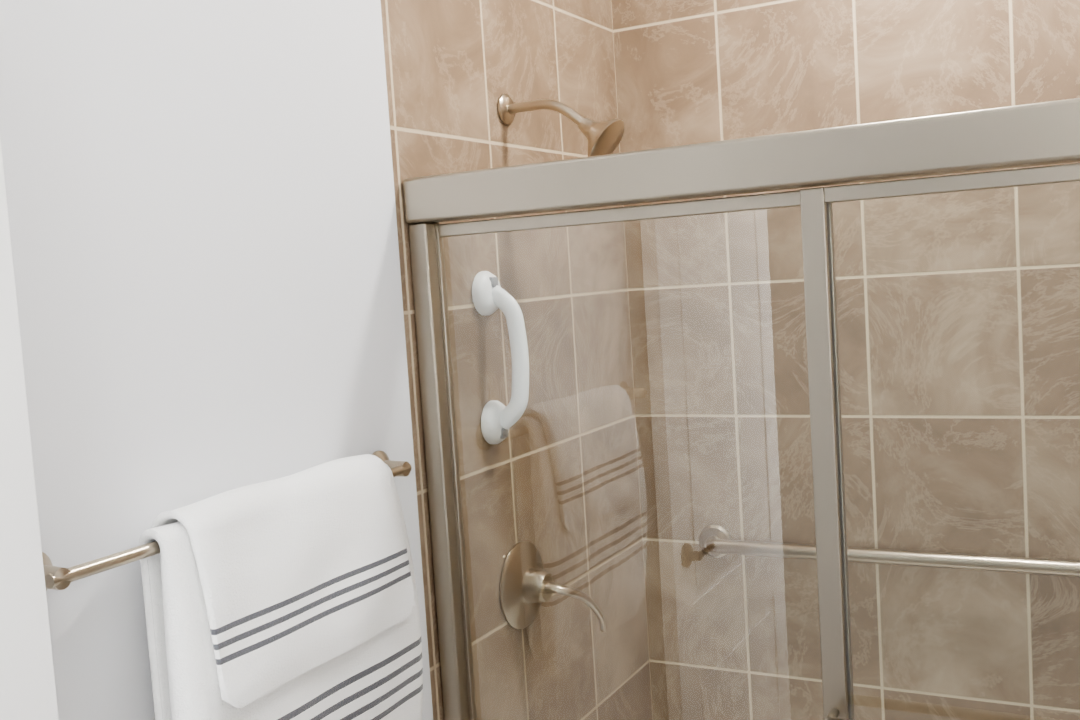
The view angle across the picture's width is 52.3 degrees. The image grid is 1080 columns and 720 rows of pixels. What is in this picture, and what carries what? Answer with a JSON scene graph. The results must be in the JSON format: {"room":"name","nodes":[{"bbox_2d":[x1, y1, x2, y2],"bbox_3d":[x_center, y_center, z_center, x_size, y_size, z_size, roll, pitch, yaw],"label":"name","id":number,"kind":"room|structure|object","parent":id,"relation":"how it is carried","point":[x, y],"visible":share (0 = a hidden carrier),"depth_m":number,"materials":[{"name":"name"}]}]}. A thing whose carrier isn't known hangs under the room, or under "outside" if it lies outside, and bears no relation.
{"room":"bathroom","nodes":[
{"label":"bathroom","id":0,"kind":"room"},
{"bbox_2d":[0,0,432,719],"bbox_3d":[-0.645,0.243,1.060,0.001,2.690,1.830,-1,5,28],"label":"wall","id":1,"kind":"structure","parent":0,"point":[200,194],"depth_m":1.42,"materials":[{"name":"white paint"}]},
{"bbox_2d":[42,451,411,590],"bbox_3d":[-0.387,0.205,1.476,0.058,0.055,0.695,-1,5,28],"label":"rail","id":2,"kind":"object","parent":1,"relation":"attached to","point":[59,578],"visible":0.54,"depth_m":1.23,"materials":[{"name":"silver metal"}]},
{"bbox_2d":[139,454,422,719],"bbox_3d":[-0.326,0.420,1.507,0.113,0.528,0.483,-1,5,28],"label":"hanging towels","id":3,"kind":"object","parent":2,"relation":"hanging from","point":[292,597],"visible":1,"depth_m":1.43,"materials":[{"name":"white fabric"}]},
{"bbox_2d":[380,0,652,719],"bbox_3d":[0.007,0.108,2.274,0.001,2.690,0.940,-1,5,28],"label":"wall tile","id":4,"kind":"structure","parent":0,"point":[456,70],"depth_m":2.24,"materials":[{"name":"beige tile"}]},
{"bbox_2d":[472,271,528,443],"bbox_3d":[-0.060,-0.004,2.058,0.087,0.329,0.084,-1,5,28],"label":"handle","id":5,"kind":"object","parent":4,"relation":"attached to","point":[521,377],"depth_m":2.04,"materials":[{"name":"white plastic"}]},
{"bbox_2d":[500,541,605,631],"bbox_3d":[0.031,0.460,2.167,0.125,0.210,0.216,-1,5,28],"label":"shower valve","id":6,"kind":"object","parent":4,"relation":"attached to","point":[525,595],"depth_m":2.14,"materials":[{"name":"silver metal"}]},
{"bbox_2d":[498,94,624,156],"bbox_3d":[0.043,-0.447,2.102,0.245,0.153,0.095,-1,5,28],"label":"shower head","id":7,"kind":"object","parent":4,"relation":"attached to","point":[604,138],"visible":0.92,"depth_m":2.08},
{"bbox_2d":[611,0,1079,719],"bbox_3d":[0.868,0.047,2.341,1.454,2.690,0.001,-1,5,28],"label":"wall tile","id":8,"kind":"structure","parent":0,"point":[689,72],"depth_m":2.42,"materials":[{"name":"beige tile"}]},
{"bbox_2d":[699,524,1079,576],"bbox_3d":[0.875,0.424,2.341,1.150,0.080,0.062,-1,5,28],"label":"rail","id":9,"kind":"object","parent":8,"relation":"attached to","point":[923,557],"depth_m":2.37,"materials":[{"name":"silver metal"}]},
{"bbox_3d":[0.730,1.384,2.028,1.448,0.095,0.935,-1,5,28],"label":"shower pan","id":10,"kind":"object","parent":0,"visible":0},
{"bbox_2d":[403,98,1079,719],"bbox_3d":[0.466,0.529,1.577,1.448,1.706,0.099,-1,5,28],"label":"shower door","id":11,"kind":"structure","parent":10,"relation":"on","point":[1003,140],"depth_m":1.60,"materials":[{"name":"clear glass"}]},
{"bbox_3d":[-0.523,0.593,0.135,1.000,2.120,0.015,-1,5,28],"label":"door frame","id":12,"kind":"structure","parent":0,"visible":0},
{"bbox_2d":[0,139,58,719],"bbox_3d":[-0.715,0.595,0.752,0.107,2.023,0.925,-1,5,28],"label":"door","id":13,"kind":"structure","parent":12,"relation":"attached to","point":[27,685],"depth_m":1.10,"materials":[{"name":"white paint"}]}
]}

